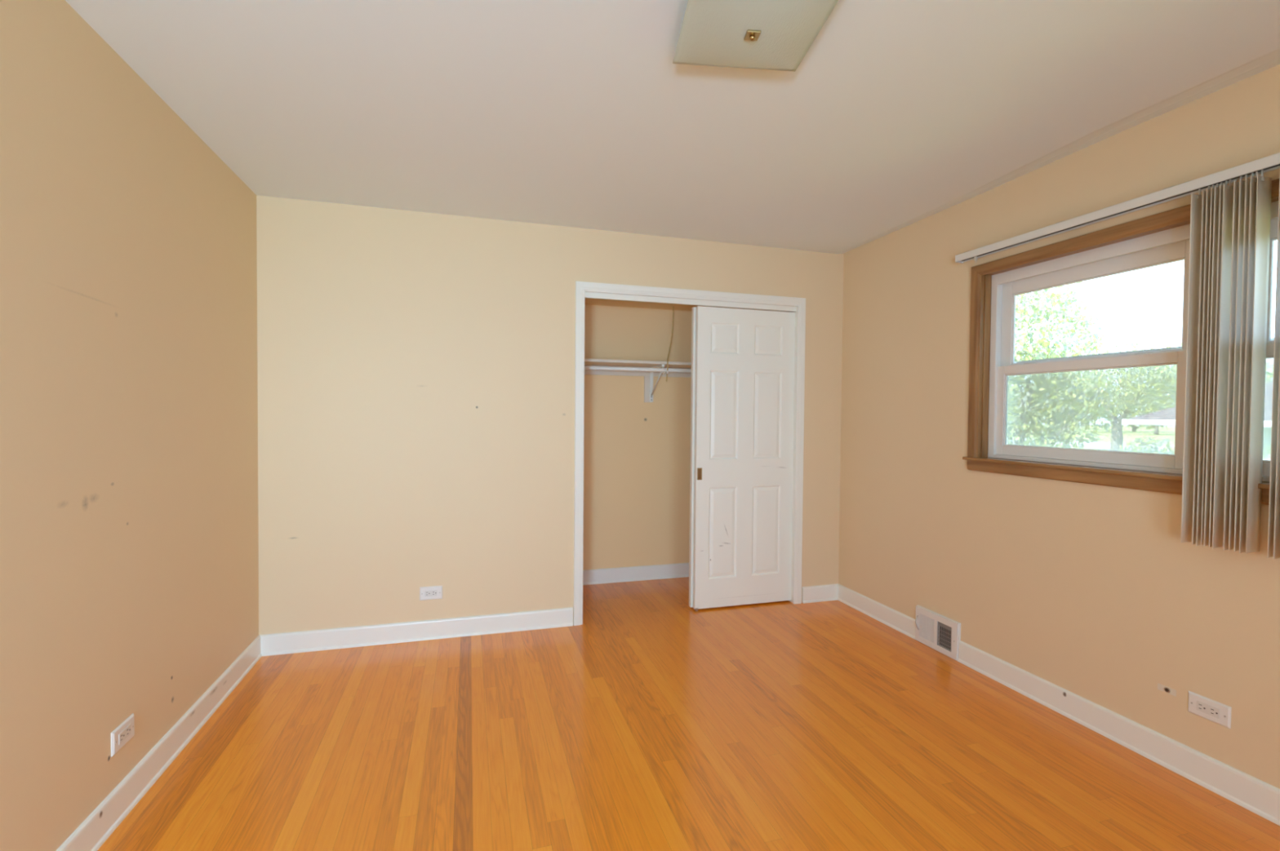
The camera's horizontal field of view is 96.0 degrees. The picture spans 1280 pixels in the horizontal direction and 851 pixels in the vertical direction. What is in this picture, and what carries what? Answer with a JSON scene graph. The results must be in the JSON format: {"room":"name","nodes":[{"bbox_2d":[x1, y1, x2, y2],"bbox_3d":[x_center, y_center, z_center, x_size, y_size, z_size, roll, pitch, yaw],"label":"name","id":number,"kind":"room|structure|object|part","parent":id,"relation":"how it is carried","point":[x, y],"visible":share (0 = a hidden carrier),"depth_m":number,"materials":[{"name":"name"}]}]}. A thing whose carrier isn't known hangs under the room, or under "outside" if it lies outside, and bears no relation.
{"room":"empty bedroom","nodes":[
{"label":"empty bedroom","id":0,"kind":"room"},
{"bbox_2d":[0,0,258,850],"bbox_3d":[-1.363,0.092,0.643,0.100,2.590,5.200,0,1,-17],"label":"wall","id":1,"kind":"structure","parent":0,"point":[129,544],"depth_m":1.76,"materials":[{"name":"beige paint"}]},
{"bbox_2d":[111,713,134,757],"bbox_3d":[-1.671,1.000,1.864,0.009,0.077,0.124,0,1,-17],"label":"wall outlet","id":2,"kind":"object","parent":1,"relation":"attached to","point":[123,733],"visible":1,"depth_m":1.85,"materials":[{"name":"white plastic"}]},
{"bbox_2d":[118,724,130,744],"bbox_3d":[-1.668,1.000,1.864,0.003,0.034,0.067,0,1,-17],"label":"receptacle","id":3,"kind":"object","parent":2,"relation":"attached to","point":[124,732],"depth_m":1.86,"materials":[{"name":"white plastic"}]},
{"bbox_2d":[55,635,262,850],"bbox_3d":[-1.315,1.232,0.684,0.019,0.110,5.000,0,1,-17],"label":"baseboard","id":4,"kind":"structure","parent":1,"relation":"attached to","point":[98,827],"depth_m":2.04,"materials":[{"name":"white wood"}]},
{"bbox_2d":[256,195,844,635],"bbox_3d":[-0.316,0.037,3.613,3.799,2.590,0.100,0,1,-17],"label":"wall","id":5,"kind":"structure","parent":0,"point":[415,370],"depth_m":3.31,"materials":[{"name":"beige paint"}]},
{"bbox_2d":[259,607,573,656],"bbox_3d":[-1.224,1.176,3.309,1.690,0.110,0.019,0,1,-17],"label":"baseboard","id":6,"kind":"structure","parent":5,"relation":"attached to","point":[275,644],"depth_m":3.28,"materials":[{"name":"white wood"}]},
{"bbox_2d":[419,586,442,600],"bbox_3d":[-1.203,0.966,3.315,0.124,0.077,0.009,0,1,-17],"label":"wall outlet","id":7,"kind":"object","parent":5,"relation":"attached to","point":[433,593],"visible":1,"depth_m":3.31,"materials":[{"name":"white plastic"}]},
{"bbox_2d":[424,590,437,596],"bbox_3d":[-1.202,0.966,3.312,0.067,0.034,0.003,0,1,-17],"label":"receptacle","id":8,"kind":"object","parent":7,"relation":"attached to","point":[427,593],"depth_m":3.31,"materials":[{"name":"white plastic"}]},
{"bbox_2d":[573,281,805,626],"bbox_3d":[0.348,0.178,3.809,1.594,2.112,0.128,0,1,-17],"label":"door frame","id":9,"kind":"structure","parent":5,"relation":"attached to","point":[581,287],"depth_m":3.70,"materials":[{"name":"white wood"}]},
{"bbox_3d":[-0.373,0.177,3.538,0.058,2.112,0.018,0,1,-17],"label":"casing","id":10,"kind":"part","parent":9,"relation":"part of","materials":[{"name":"white wood"}]},
{"bbox_3d":[0.372,-0.848,3.735,1.594,0.058,0.018,0,1,-17],"label":"head casing","id":11,"kind":"part","parent":9,"relation":"part of","materials":[{"name":"white wood"}]},
{"bbox_3d":[1.100,0.181,3.975,0.058,2.112,0.018,0,1,-17],"label":"casing","id":12,"kind":"part","parent":9,"relation":"part of","materials":[{"name":"white wood"}]},
{"bbox_2d":[584,292,796,311],"bbox_3d":[0.352,-0.807,3.803,1.487,0.036,0.094,0,1,-17],"label":"track","id":13,"kind":"object","parent":5,"relation":"attached to","point":[587,295],"visible":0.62,"depth_m":3.75,"materials":[{"name":"white metal"}]},
{"bbox_2d":[688,306,696,607],"bbox_3d":[0.690,0.217,3.957,0.726,2.006,0.033,0,1,-17],"label":"door","id":14,"kind":"structure","parent":5,"relation":"in","point":[694,308],"depth_m":3.84,"materials":[{"name":"white paint"}]},
{"bbox_2d":[693,306,795,611],"bbox_3d":[0.714,0.225,3.918,0.724,2.018,0.037,0,1,-17],"label":"door","id":15,"kind":"structure","parent":5,"relation":"in","point":[744,388],"depth_m":3.90,"materials":[{"name":"white paint"}]},
{"bbox_3d":[0.394,0.321,3.810,0.033,0.079,0.003,0,1,-17],"label":"flush pull","id":16,"kind":"part","parent":15,"relation":"part of","materials":[{"name":"gold metal"}]},
{"bbox_2d":[697,469,701,479],"bbox_3d":[0.395,0.321,3.809,0.021,0.065,0.001,0,1,-17],"label":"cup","id":17,"kind":"object","parent":15,"relation":"on","point":[699,470],"depth_m":3.81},
{"bbox_2d":[801,583,838,603],"bbox_3d":[1.274,1.182,4.051,0.296,0.110,0.019,0,1,-17],"label":"baseboard","id":18,"kind":"structure","parent":5,"relation":"attached to","point":[810,594],"depth_m":4.04,"materials":[{"name":"white wood"}]},
{"bbox_2d":[582,304,691,570],"bbox_3d":[0.123,0.074,4.592,2.359,2.481,0.100,0,1,-17],"label":"wall","id":19,"kind":"structure","parent":0,"point":[637,453],"depth_m":4.50,"materials":[{"name":"paint"}]},
{"bbox_2d":[582,563,688,585],"bbox_3d":[0.131,1.161,4.558,2.159,0.110,0.019,0,1,-17],"label":"baseboard","id":20,"kind":"structure","parent":19,"relation":"attached to","point":[608,575],"depth_m":4.51,"materials":[{"name":"white wood"}]},
{"bbox_2d":[584,365,691,377],"bbox_3d":[0.145,-0.420,4.524,2.155,0.070,0.018,0,1,-17],"label":"cleat","id":21,"kind":"object","parent":19,"relation":"attached to","point":[586,371],"visible":0.06,"depth_m":4.46,"materials":[{"name":"beige"}]},
{"bbox_2d":[584,358,691,368],"bbox_3d":[0.187,-0.463,4.382,2.155,0.021,0.311,0,1,-17],"label":"closet shelf","id":22,"kind":"object","parent":21,"relation":"on","point":[607,362],"visible":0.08,"depth_m":4.23,"materials":[{"name":"beige wood"}]},
{"bbox_2d":[644,364,665,402],"bbox_3d":[0.112,-0.314,4.350,0.069,0.274,0.337,0,1,-17],"label":"shelf bracket","id":23,"kind":"object","parent":19,"relation":"attached to","point":[648,380],"visible":0.91,"depth_m":4.49,"materials":[{"name":"beige metal"}]},
{"bbox_2d":[584,365,691,373],"bbox_3d":[0.231,-0.406,4.234,2.157,0.034,0.029,0,1,-17],"label":"closet rod","id":24,"kind":"object","parent":23,"relation":"attached to","point":[586,367],"visible":0.32,"depth_m":4.15,"materials":[{"name":"white metal"}]},
{"bbox_3d":[0.091,-0.307,4.497,0.025,0.248,0.006,0,1,-17],"label":"wall plate","id":25,"kind":"part","parent":23,"relation":"part of","materials":[{"name":"white metal"}]},
{"bbox_3d":[0.131,-0.444,4.362,0.022,0.016,0.280,0,1,-17],"label":"arm","id":26,"kind":"part","parent":23,"relation":"part of","materials":[{"name":"white metal"}]},
{"bbox_2d":[65,0,1279,253],"bbox_3d":[0.308,-1.234,1.577,3.829,0.150,6.100,0,1,-17],"label":"ceiling","id":27,"kind":"structure","parent":0,"point":[898,114],"depth_m":2.06,"materials":[{"name":"white paint"}]},
{"bbox_2d":[672,0,838,71],"bbox_3d":[0.313,-1.118,1.604,0.390,0.090,0.390,0,1,-5],"label":"ceiling light","id":28,"kind":"object","parent":27,"relation":"attached to","point":[756,34],"visible":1,"depth_m":1.60,"materials":[{"name":"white glass"}]},
{"bbox_3d":[0.313,-1.088,1.605,0.038,0.006,0.038,0,1,-5],"label":"finial plate","id":29,"kind":"part","parent":28,"relation":"part of","materials":[{"name":"gold metal"}]},
{"bbox_2d":[584,298,781,311],"bbox_3d":[0.248,-0.957,4.181,2.159,0.100,0.712,0,1,-17],"label":"ceiling","id":30,"kind":"structure","parent":0,"point":[587,301],"depth_m":4.36,"materials":[{"name":"paint"}]},
{"bbox_2d":[666,306,674,382],"bbox_3d":[0.222,-0.616,4.295,0.022,0.586,0.222,1,1,13],"label":"pull cord","id":31,"kind":"object","parent":30,"relation":"hanging from","point":[667,371],"visible":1,"depth_m":4.32,"materials":[{"name":"brown plastic"}]},
{"bbox_2d":[97,577,1279,850],"bbox_3d":[0.282,1.356,1.589,3.799,0.150,6.020,0,1,-17],"label":"floor","id":32,"kind":"structure","parent":0,"point":[653,722],"depth_m":2.20,"materials":[{"name":"brown wood"}]},
{"bbox_2d":[838,64,1279,789],"bbox_3d":[2.197,0.100,1.700,0.130,2.590,5.200,0,1,-17],"label":"wall","id":33,"kind":"structure","parent":0,"point":[1094,593],"depth_m":2.62,"materials":[{"name":"beige paint"}]},
{"bbox_2d":[837,583,915,639],"bbox_3d":[1.513,1.190,3.735,0.019,0.110,0.760,0,1,-17],"label":"baseboard","id":34,"kind":"structure","parent":33,"relation":"attached to","point":[905,624],"depth_m":3.68,"materials":[{"name":"white wood"}]},
{"bbox_2d":[915,604,960,661],"bbox_3d":[1.655,1.155,3.223,0.038,0.202,0.307,0,1,-17],"label":"air vent","id":35,"kind":"object","parent":33,"relation":"in","point":[941,633],"visible":1,"depth_m":3.21,"materials":[{"name":"white plastic"}]},
{"bbox_2d":[920,613,934,643],"bbox_3d":[1.637,1.155,3.282,0.004,0.134,0.108,0,1,-17],"label":"grille","id":36,"kind":"object","parent":35,"relation":"attached to","point":[926,620],"depth_m":3.28,"materials":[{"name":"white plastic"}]},
{"bbox_2d":[937,622,951,652],"bbox_3d":[1.674,1.158,3.164,0.006,0.134,0.100,0,1,-17],"label":"grille","id":37,"kind":"object","parent":35,"relation":"attached to","point":[944,628],"depth_m":3.17,"materials":[{"name":"beige metal"}]},
{"bbox_3d":[1.680,1.102,3.164,0.003,0.022,0.100,0,1,-17],"label":"blade","id":38,"kind":"part","parent":35,"relation":"part of","materials":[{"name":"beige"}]},
{"bbox_2d":[987,223,1190,474],"bbox_3d":[1.972,-0.296,2.558,0.085,0.944,0.890,0,1,-17],"label":"window","id":39,"kind":"structure","parent":33,"relation":"in","point":[1172,245],"depth_m":2.54,"materials":[{"name":"white plastic"}]},
{"bbox_3d":[1.955,-0.068,2.559,0.026,0.450,0.842,0,1,-17],"label":"sash","id":40,"kind":"part","parent":39,"relation":"part of","materials":[{"name":"white plastic"}]},
{"bbox_3d":[2.008,-0.073,2.575,0.006,0.485,0.860,0,1,-17],"label":"screen frame","id":41,"kind":"part","parent":39,"relation":"part of","materials":[{"name":"white plastic"}]},
{"bbox_3d":[1.990,-0.496,2.559,0.024,0.450,0.844,0,1,-17],"label":"sash","id":42,"kind":"part","parent":39,"relation":"part of","materials":[{"name":"white plastic"}]},
{"bbox_2d":[962,457,1269,489],"bbox_3d":[2.056,0.195,2.085,0.162,0.016,2.010,0,1,-17],"label":"windowsill","id":43,"kind":"object","parent":33,"relation":"attached to","point":[1264,485],"visible":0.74,"depth_m":2.42,"materials":[{"name":"brown wood"}]},
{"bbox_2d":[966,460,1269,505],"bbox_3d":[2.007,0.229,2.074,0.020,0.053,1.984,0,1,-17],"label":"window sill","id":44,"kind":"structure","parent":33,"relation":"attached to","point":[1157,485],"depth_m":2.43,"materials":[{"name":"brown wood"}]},
{"bbox_2d":[957,640,1279,826],"bbox_3d":[2.267,1.251,1.195,0.019,0.110,3.938,0,1,-17],"label":"baseboard","id":45,"kind":"structure","parent":33,"relation":"attached to","point":[1258,797],"depth_m":2.25,"materials":[{"name":"white wood"}]},
{"bbox_2d":[967,178,1279,457],"bbox_3d":[2.072,-0.309,2.084,0.144,0.992,1.986,0,1,-17],"label":"window frame","id":46,"kind":"structure","parent":33,"relation":"attached to","point":[981,274],"depth_m":2.95,"materials":[{"name":"brown wood"}]},
{"bbox_3d":[1.738,-0.331,2.990,0.019,0.992,0.058,0,1,-17],"label":"casing","id":47,"kind":"part","parent":46,"relation":"part of","materials":[{"name":"brown wood"}]},
{"bbox_3d":[2.016,-0.776,2.056,0.019,0.058,1.986,0,1,-17],"label":"head casing","id":48,"kind":"part","parent":46,"relation":"part of","materials":[{"name":"brown wood"}]},
{"bbox_2d":[1157,683,1176,697],"bbox_3d":[1.986,0.997,2.171,0.004,0.024,0.060,0,1,-17],"label":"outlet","id":49,"kind":"object","parent":33,"relation":"attached to","point":[1165,689],"visible":1,"depth_m":2.17,"materials":[{"name":"beige paint"}]},
{"bbox_2d":[1187,690,1231,729],"bbox_3d":[2.020,1.009,2.046,0.009,0.077,0.124,0,1,-17],"label":"wall outlet","id":50,"kind":"object","parent":33,"relation":"attached to","point":[1217,713],"visible":1,"depth_m":2.04,"materials":[{"name":"white plastic"}]},
{"bbox_2d":[1195,700,1219,719],"bbox_3d":[2.017,1.009,2.046,0.003,0.034,0.067,0,1,-17],"label":"receptacle","id":51,"kind":"object","parent":50,"relation":"attached to","point":[1207,709],"depth_m":2.04,"materials":[{"name":"white plastic"}]},
{"bbox_2d":[1262,200,1279,482],"bbox_3d":[2.249,-0.274,1.627,0.085,0.944,0.891,0,1,-17],"label":"window","id":52,"kind":"structure","parent":33,"relation":"in","point":[1274,206],"depth_m":1.96,"materials":[{"name":"white plastic"}]},
{"bbox_3d":[2.232,-0.046,1.628,0.026,0.450,0.843,0,1,-17],"label":"sash","id":53,"kind":"part","parent":52,"relation":"part of","materials":[{"name":"white plastic"}]},
{"bbox_3d":[2.267,-0.474,1.628,0.024,0.450,0.845,0,1,-17],"label":"sash","id":54,"kind":"part","parent":52,"relation":"part of","materials":[{"name":"white plastic"}]},
{"bbox_2d":[955,152,1279,559],"bbox_3d":[1.973,-0.237,2.028,0.114,1.307,2.090,0,1,-17],"label":"vertical blind","id":55,"kind":"object","parent":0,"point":[1229,237],"visible":1,"depth_m":1.94,"materials":[{"name":"beige fabric"}]},
{"bbox_3d":[1.967,-0.844,2.009,0.048,0.042,2.086,0,1,-17],"label":"head rail","id":56,"kind":"part","parent":55,"relation":"part of","materials":[{"name":"white metal"}]},
{"label":"outside","id":57,"kind":"structure","parent":0,"visible":0},
{"bbox_2d":[1006,424,1175,452],"bbox_3d":[72.476,1.145,93.039,185.901,0.001,250.000,0,1,-17],"label":"ground","id":58,"kind":"structure","parent":57,"point":[1129,436],"depth_m":75.52,"materials":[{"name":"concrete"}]},
{"bbox_2d":[1007,388,1044,426],"bbox_3d":[71.210,-3.133,108.297,8.545,7.917,9.126,0,1,-17],"label":"tree","id":59,"kind":"object","parent":58,"relation":"on","point":[1012,393],"visible":0.06,"depth_m":107.25,"materials":[{"name":"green plant"}]},
{"bbox_2d":[1006,281,1122,448],"bbox_3d":[6.983,-0.293,10.279,2.479,5.299,2.221,2,2,40],"label":"leafy tree","id":60,"kind":"object","parent":58,"relation":"on","point":[1024,422],"visible":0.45,"depth_m":9.75,"materials":[{"name":"green plant"}]},
{"bbox_2d":[1050,372,1110,431],"bbox_3d":[72.486,-4.113,96.060,8.603,10.412,9.679,0,1,-17],"label":"tree","id":61,"kind":"object","parent":58,"relation":"on","point":[1085,417],"visible":0.06,"depth_m":94.66,"materials":[{"name":"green plant"}]},
{"bbox_2d":[1032,330,1182,451],"bbox_3d":[32.989,-2.255,39.515,8.514,8.445,12.036,0,1,-17],"label":"shade tree","id":62,"kind":"object","parent":58,"relation":"on","point":[1157,373],"visible":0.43,"depth_m":38.38,"materials":[{"name":"green plant"}]},
{"bbox_2d":[1104,387,1164,431],"bbox_3d":[86.098,-2.983,99.968,9.592,8.226,10.401,0,1,-17],"label":"tree","id":63,"kind":"object","parent":58,"relation":"on","point":[1135,427],"visible":0.09,"depth_m":99.76,"materials":[{"name":"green plant"}]},
{"bbox_2d":[1119,435,1174,454],"bbox_3d":[15.260,1.316,17.189,2.115,2.054,2.044,0,1,-17],"label":"shrub","id":64,"kind":"object","parent":58,"relation":"on","point":[1141,444],"visible":0.11,"depth_m":17.02,"materials":[{"name":"green plant"}]},
{"bbox_2d":[1120,364,1177,435],"bbox_3d":[76.102,-4.145,84.554,8.667,11.028,9.856,0,1,-17],"label":"tree","id":65,"kind":"object","parent":58,"relation":"on","point":[1156,428],"visible":0.12,"depth_m":84.48,"materials":[{"name":"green plant"}]},
{"bbox_2d":[1121,381,1272,460],"bbox_3d":[23.683,0.190,11.988,8.620,4.541,19.480,0,1,-17],"label":"house","id":66,"kind":"structure","parent":58,"relation":"on","point":[1166,416],"depth_m":18.77,"materials":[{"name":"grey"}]},
{"bbox_2d":[1262,444,1271,460],"bbox_3d":[15.687,1.354,15.028,2.031,2.055,2.018,0,1,-17],"label":"shrub","id":67,"kind":"object","parent":58,"relation":"on","point":[1268,449],"visible":0.02,"depth_m":14.51,"materials":[{"name":"green plant"}]},
{"bbox_2d":[1265,362,1273,382],"bbox_3d":[77.893,-3.239,71.453,9.937,9.812,11.177,0,1,-17],"label":"tree","id":68,"kind":"object","parent":58,"relation":"on","point":[1270,375],"visible":0.06,"depth_m":70.72,"materials":[{"name":"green plant"}]}
]}

